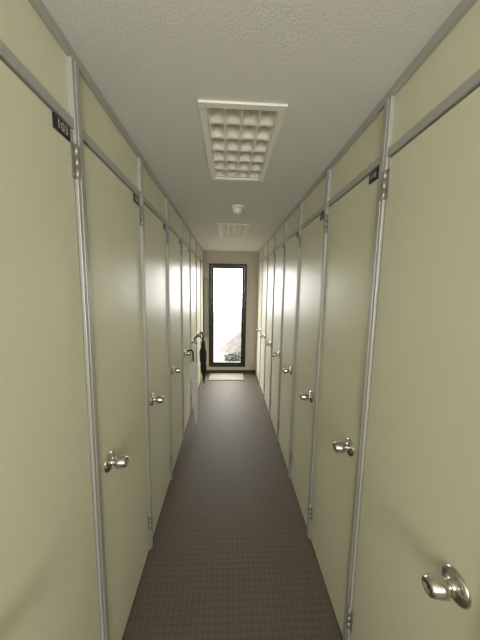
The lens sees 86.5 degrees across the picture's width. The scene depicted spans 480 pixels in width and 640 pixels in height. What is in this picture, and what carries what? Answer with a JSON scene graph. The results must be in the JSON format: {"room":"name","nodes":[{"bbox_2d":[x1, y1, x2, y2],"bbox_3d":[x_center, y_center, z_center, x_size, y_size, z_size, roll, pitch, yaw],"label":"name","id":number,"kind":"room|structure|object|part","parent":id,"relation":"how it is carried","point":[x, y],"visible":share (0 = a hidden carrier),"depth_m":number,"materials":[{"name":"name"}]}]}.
{"room":"storage unit corridor","nodes":[
{"label":"storage unit corridor","id":0,"kind":"room"},
{"bbox_2d":[0,0,202,378],"bbox_3d":[-0.617,0.266,1.653,0.120,2.352,6.710,1,7,-3],"label":"wall","id":1,"kind":"structure","parent":0,"point":[22,30],"depth_m":0.73,"materials":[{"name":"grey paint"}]},
{"bbox_2d":[0,59,100,639],"bbox_3d":[-0.532,0.504,0.629,0.035,2.105,0.540,1,7,-3],"label":"leaf","id":2,"kind":"object","parent":1,"relation":"attached to","point":[49,587],"visible":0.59,"depth_m":0.65,"materials":[{"name":"paint"}]},
{"bbox_2d":[52,112,70,141],"bbox_3d":[-0.505,-0.545,0.722,0.004,0.038,0.072,1,7,-3],"label":"number plate","id":3,"kind":"object","parent":2,"relation":"attached to","point":[55,117],"visible":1,"depth_m":0.71,"materials":[{"name":"black plastic"}]},
{"bbox_2d":[58,118,67,134],"bbox_3d":[-0.502,-0.547,0.724,0.001,0.024,0.041,1,7,-3],"label":"number text","id":4,"kind":"object","parent":3,"relation":"on","point":[58,118],"depth_m":0.72},
{"bbox_2d":[69,142,80,179],"bbox_3d":[-0.503,-0.486,0.779,0.015,0.100,0.026,1,7,-3],"label":"hinge","id":5,"kind":"object","parent":1,"relation":"attached to","point":[74,148],"visible":1,"depth_m":0.78,"materials":[{"name":"silver metal"}]},
{"bbox_2d":[0,0,202,639],"bbox_3d":[-0.575,0.266,1.655,0.054,2.352,6.470,1,7,-3],"label":"trim","id":6,"kind":"structure","parent":1,"relation":"attached to","point":[75,67],"depth_m":0.92,"materials":[{"name":"grey paint"}]},
{"bbox_2d":[83,143,148,639],"bbox_3d":[-0.522,0.433,1.216,0.109,2.105,0.540,1,7,-3],"label":"leaf","id":7,"kind":"object","parent":1,"relation":"attached to","point":[112,212],"depth_m":1.13,"materials":[{"name":"paint"}]},
{"bbox_3d":[-0.498,0.578,1.040,0.074,0.078,0.078,1,7,-3],"label":"knob","id":8,"kind":"part","parent":7,"relation":"part of","materials":[{"name":"silver metal"}]},
{"bbox_2d":[133,193,138,205],"bbox_3d":[-0.531,-0.617,1.307,0.004,0.038,0.072,1,7,-3],"label":"number plate","id":9,"kind":"object","parent":7,"relation":"attached to","point":[134,195],"visible":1,"depth_m":1.29,"materials":[{"name":"black plastic"}]},
{"bbox_2d":[139,205,142,225],"bbox_3d":[-0.529,-0.558,1.364,0.015,0.100,0.026,1,7,-3],"label":"hinge","id":10,"kind":"object","parent":1,"relation":"attached to","point":[140,207],"visible":1,"depth_m":1.36,"materials":[{"name":"silver metal"}]},
{"bbox_2d":[148,514,151,531],"bbox_3d":[-0.561,1.258,1.585,0.015,0.100,0.026,1,7,-3],"label":"hinge","id":11,"kind":"object","parent":1,"relation":"attached to","point":[149,515],"visible":1,"depth_m":1.58,"materials":[{"name":"silver metal"}]},
{"bbox_2d":[144,204,169,534],"bbox_3d":[-0.549,0.361,1.801,0.109,2.105,0.540,1,7,-3],"label":"leaf","id":12,"kind":"object","parent":1,"relation":"attached to","point":[155,235],"depth_m":1.75,"materials":[{"name":"paint"}]},
{"bbox_3d":[-0.524,0.507,1.625,0.074,0.078,0.078,1,7,-3],"label":"knob","id":13,"kind":"part","parent":12,"relation":"part of","materials":[{"name":"silver metal"}]},
{"bbox_2d":[166,231,168,244],"bbox_3d":[-0.556,-0.629,1.949,0.015,0.100,0.026,1,7,-3],"label":"hinge","id":14,"kind":"object","parent":1,"relation":"attached to","point":[167,237],"visible":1,"depth_m":1.95,"materials":[{"name":"silver metal"}]},
{"bbox_2d":[169,229,182,468],"bbox_3d":[-0.575,0.290,2.386,0.109,2.105,0.540,1,7,-3],"label":"leaf","id":15,"kind":"object","parent":1,"relation":"attached to","point":[174,246],"depth_m":2.35,"materials":[{"name":"paint"}]},
{"bbox_3d":[-0.551,0.435,2.210,0.074,0.078,0.078,1,7,-3],"label":"knob","id":16,"kind":"part","parent":15,"relation":"part of","materials":[{"name":"silver metal"}]},
{"bbox_2d":[182,243,190,432],"bbox_3d":[-0.602,0.218,2.971,0.109,2.105,0.540,1,7,-3],"label":"leaf","id":17,"kind":"object","parent":1,"relation":"attached to","point":[186,263],"depth_m":2.95,"materials":[{"name":"paint"}]},
{"bbox_3d":[-0.578,0.363,2.795,0.074,0.078,0.078,1,7,-3],"label":"knob","id":18,"kind":"part","parent":17,"relation":"part of","materials":[{"name":"silver metal"}]},
{"bbox_2d":[187,349,197,427],"bbox_3d":[-0.526,0.772,2.852,0.120,0.908,0.089,4,7,22],"label":"umbrella","id":19,"kind":"object","parent":1,"relation":"attached to","point":[193,366],"visible":1,"depth_m":2.82,"materials":[{"name":"clear fabric"}]},
{"bbox_3d":[-0.545,0.401,2.801,0.080,0.160,0.020,-2,7,-2],"label":"crook handle","id":20,"kind":"part","parent":19,"relation":"part of","materials":[{"name":"black plastic"}]},
{"bbox_2d":[191,252,195,406],"bbox_3d":[-0.665,0.146,3.555,0.035,2.105,0.540,1,7,-3],"label":"leaf","id":21,"kind":"object","parent":1,"relation":"attached to","point":[193,259],"visible":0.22,"depth_m":3.53,"materials":[{"name":"paint"}]},
{"bbox_2d":[194,335,206,382],"bbox_3d":[-0.528,0.559,3.427,0.164,0.720,0.090,3,7,15],"label":"umbrella","id":22,"kind":"object","parent":21,"relation":"hanging from","point":[203,357],"visible":1,"depth_m":3.39,"materials":[{"name":"black fabric"}]},
{"bbox_2d":[197,258,199,386],"bbox_3d":[-0.692,0.075,4.140,0.035,2.105,0.540,1,7,-3],"label":"leaf","id":23,"kind":"object","parent":1,"relation":"attached to","point":[198,260],"visible":0.56,"depth_m":4.15,"materials":[{"name":"paint"}]},
{"bbox_3d":[-0.631,0.220,3.965,0.074,0.078,0.078,1,7,-3],"label":"handle","id":24,"kind":"object","parent":23,"relation":"attached to","visible":0},
{"bbox_2d":[199,332,204,383],"bbox_3d":[-0.593,0.596,4.018,0.102,0.835,0.067,3,7,18],"label":"umbrella","id":25,"kind":"object","parent":24,"relation":"hanging from","point":[199,332],"visible":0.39,"depth_m":3.97,"materials":[{"name":"black fabric"}]},
{"bbox_2d":[202,250,258,369],"bbox_3d":[-0.188,-0.127,4.948,1.126,2.352,0.120,1,7,-3],"label":"wall","id":26,"kind":"structure","parent":0,"point":[251,258],"depth_m":4.85,"materials":[{"name":"paint"}]},
{"bbox_2d":[203,277,208,336],"bbox_3d":[-0.647,-0.235,4.826,0.097,1.140,0.053,1,7,-3],"label":"panel","id":27,"kind":"object","parent":26,"relation":"attached to","point":[205,279],"visible":0.94,"depth_m":4.80,"materials":[{"name":"grey paint"}]},
{"bbox_2d":[209,263,246,366],"bbox_3d":[-0.240,-0.071,4.925,0.710,1.985,0.115,1,7,-3],"label":"window","id":28,"kind":"structure","parent":26,"relation":"in","point":[210,264],"depth_m":4.88,"materials":[{"name":"brown metal"}]},
{"bbox_3d":[-0.240,-0.071,4.922,0.626,1.901,0.040,1,7,-3],"label":"sash","id":29,"kind":"part","parent":28,"relation":"part of","materials":[{"name":"black metal"}]},
{"bbox_2d":[206,370,255,372],"bbox_3d":[-0.205,1.016,5.020,1.036,0.065,0.012,1,7,-3],"label":"baseboard","id":30,"kind":"structure","parent":26,"relation":"attached to","point":[207,371],"depth_m":5.01,"materials":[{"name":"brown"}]},
{"bbox_2d":[122,373,342,639],"bbox_3d":[-0.061,1.489,1.828,1.276,0.100,6.710,1,7,-3],"label":"floor","id":31,"kind":"structure","parent":0,"point":[232,556],"depth_m":1.66,"materials":[{"name":"carpet"}]},
{"bbox_2d":[209,373,243,379],"bbox_3d":[-0.258,1.068,4.803,0.640,0.012,0.370,1,7,-3],"label":"door mat","id":32,"kind":"object","parent":31,"relation":"on","point":[213,376],"visible":1,"depth_m":4.79,"materials":[{"name":"fabric"}]},
{"bbox_2d":[42,0,461,251],"bbox_3d":[-0.021,-0.971,1.590,1.276,0.140,6.590,1,7,-3],"label":"ceiling","id":33,"kind":"structure","parent":0,"point":[332,62],"depth_m":0.83,"materials":[{"name":"white paint"}]},
{"bbox_2d":[218,223,248,237],"bbox_3d":[-0.085,-1.145,3.108,0.341,0.135,0.726,1,7,-3],"label":"ceiling light","id":34,"kind":"object","parent":33,"relation":"attached to","point":[227,230],"visible":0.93,"depth_m":3.10,"materials":[{"name":"white plastic"}]},
{"bbox_2d":[231,204,244,214],"bbox_3d":[-0.021,-0.944,2.193,0.120,0.061,0.120,1,7,-3],"label":"smoke detector","id":35,"kind":"object","parent":33,"relation":"attached to","point":[237,209],"visible":1,"depth_m":2.16,"materials":[{"name":"white plastic"}]},
{"bbox_2d":[198,99,287,181],"bbox_3d":[-0.002,-0.923,1.299,0.341,0.135,0.696,1,7,-3],"label":"ceiling light","id":36,"kind":"object","parent":33,"relation":"attached to","point":[240,138],"visible":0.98,"depth_m":1.19,"materials":[{"name":"white plastic"}]},
{"bbox_2d":[260,0,479,260],"bbox_3d":[0.537,0.279,1.707,0.120,2.352,6.710,1,7,-3],"label":"wall","id":37,"kind":"structure","parent":0,"point":[456,59],"depth_m":0.79,"materials":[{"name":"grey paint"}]},
{"bbox_2d":[256,262,261,379],"bbox_3d":[0.366,0.039,4.587,0.035,2.105,0.498,1,7,-3],"label":"leaf","id":38,"kind":"object","parent":37,"relation":"attached to","point":[260,264],"visible":0.57,"depth_m":4.62,"materials":[{"name":"paint"}]},
{"bbox_2d":[260,258,266,392],"bbox_3d":[0.391,0.105,4.043,0.035,2.105,0.498,1,7,-3],"label":"leaf","id":39,"kind":"object","parent":37,"relation":"attached to","point":[265,260],"visible":0.62,"depth_m":4.06,"materials":[{"name":"paint"}]},
{"bbox_2d":[264,253,273,410],"bbox_3d":[0.415,0.172,3.500,0.035,2.105,0.498,1,7,-3],"label":"leaf","id":40,"kind":"object","parent":37,"relation":"attached to","point":[271,257],"visible":0.51,"depth_m":3.50,"materials":[{"name":"paint"}]},
{"bbox_2d":[270,245,283,434],"bbox_3d":[0.403,0.238,2.955,0.109,2.105,0.498,1,7,-3],"label":"leaf","id":41,"kind":"object","parent":37,"relation":"attached to","point":[279,252],"depth_m":2.94,"materials":[{"name":"paint"}]},
{"bbox_3d":[0.391,0.381,2.793,0.074,0.078,0.078,1,7,-3],"label":"knob","id":42,"kind":"part","parent":41,"relation":"part of","materials":[{"name":"silver metal"}]},
{"bbox_2d":[278,234,297,468],"bbox_3d":[0.428,0.304,2.412,0.109,2.105,0.498,1,7,-3],"label":"leaf","id":43,"kind":"object","parent":37,"relation":"attached to","point":[290,279],"depth_m":2.38,"materials":[{"name":"paint"}]},
{"bbox_3d":[0.416,0.447,2.250,0.074,0.078,0.078,1,7,-3],"label":"knob","id":44,"kind":"part","parent":43,"relation":"part of","materials":[{"name":"silver metal"}]},
{"bbox_2d":[299,234,301,247],"bbox_3d":[0.470,-0.617,1.996,0.015,0.100,0.026,1,7,-3],"label":"hinge","id":45,"kind":"object","parent":37,"relation":"attached to","point":[300,236],"visible":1,"depth_m":2.00,"materials":[{"name":"silver metal"}]},
{"bbox_2d":[290,215,323,525],"bbox_3d":[0.452,0.371,1.868,0.109,2.105,0.498,1,7,-3],"label":"leaf","id":46,"kind":"object","parent":37,"relation":"attached to","point":[312,234],"depth_m":1.83,"materials":[{"name":"paint"}]},
{"bbox_3d":[0.441,0.514,1.706,0.074,0.078,0.078,1,7,-3],"label":"knob","id":47,"kind":"part","parent":46,"relation":"part of","materials":[{"name":"silver metal"}]},
{"bbox_2d":[309,505,312,520],"bbox_3d":[0.463,1.266,1.673,0.015,0.100,0.026,1,7,-3],"label":"hinge","id":48,"kind":"object","parent":37,"relation":"attached to","point":[310,506],"visible":1,"depth_m":1.67,"materials":[{"name":"silver metal"}]},
{"bbox_2d":[324,214,328,232],"bbox_3d":[0.494,-0.551,1.453,0.015,0.100,0.026,1,7,-3],"label":"hinge","id":49,"kind":"object","parent":37,"relation":"attached to","point":[326,215],"visible":1,"depth_m":1.45,"materials":[{"name":"silver metal"}]},
{"bbox_2d":[310,176,377,635],"bbox_3d":[0.477,0.437,1.325,0.109,2.105,0.498,1,7,-3],"label":"leaf","id":50,"kind":"object","parent":37,"relation":"attached to","point":[350,236],"depth_m":1.26,"materials":[{"name":"paint"}]},
{"bbox_3d":[0.465,0.580,1.163,0.074,0.078,0.078,1,7,-3],"label":"knob","id":51,"kind":"part","parent":50,"relation":"part of","materials":[{"name":"silver metal"}]},
{"bbox_2d":[369,168,378,184],"bbox_3d":[0.521,-0.560,0.994,0.004,0.038,0.060,1,7,-3],"label":"number plate","id":52,"kind":"object","parent":50,"relation":"attached to","point":[372,178],"visible":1,"depth_m":0.99,"materials":[{"name":"black plastic"}]},
{"bbox_2d":[347,608,353,633],"bbox_3d":[0.487,1.332,1.130,0.015,0.100,0.026,1,7,-3],"label":"hinge","id":53,"kind":"object","parent":37,"relation":"attached to","point":[350,617],"visible":1,"depth_m":1.13,"materials":[{"name":"silver metal"}]},
{"bbox_2d":[256,0,479,639],"bbox_3d":[0.495,0.279,1.706,0.054,2.352,6.470,1,7,-3],"label":"trim","id":54,"kind":"structure","parent":37,"relation":"attached to","point":[387,102],"depth_m":1.05,"materials":[{"name":"grey paint"}]},
{"bbox_2d":[381,168,390,199],"bbox_3d":[0.519,-0.484,0.909,0.015,0.100,0.026,1,7,-3],"label":"hinge","id":55,"kind":"object","parent":37,"relation":"attached to","point":[386,173],"visible":1,"depth_m":0.91,"materials":[{"name":"silver metal"}]},
{"bbox_2d":[350,86,479,639],"bbox_3d":[0.502,0.504,0.781,0.109,2.105,0.498,1,7,-3],"label":"leaf","id":56,"kind":"object","parent":37,"relation":"attached to","point":[420,512],"depth_m":0.72,"materials":[{"name":"paint"}]},
{"bbox_3d":[0.490,0.646,0.620,0.074,0.078,0.078,1,7,-3],"label":"knob","id":57,"kind":"part","parent":56,"relation":"part of","materials":[{"name":"silver metal"}]},
{"label":"outside","id":58,"kind":"structure","parent":0,"visible":0},
{"bbox_2d":[213,311,240,361],"bbox_3d":[-0.595,0.370,12.619,16.000,0.300,15.010,1,7,-3],"label":"ground","id":59,"kind":"structure","parent":58,"point":[224,321],"depth_m":12.26,"materials":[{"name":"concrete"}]},
{"bbox_2d":[214,323,240,353],"bbox_3d":[0.677,-0.031,8.004,3.000,1.746,2.280,1,7,-3],"label":"bank","id":60,"kind":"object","parent":59,"relation":"on","point":[230,342],"visible":0.21,"depth_m":7.35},
{"bbox_2d":[224,351,240,361],"bbox_3d":[0.118,0.866,6.190,1.032,0.383,0.572,1,7,-3],"label":"shrub","id":61,"kind":"object","parent":59,"relation":"on","point":[234,355],"visible":0.41,"depth_m":6.08,"materials":[{"name":"green plant"}]}
]}

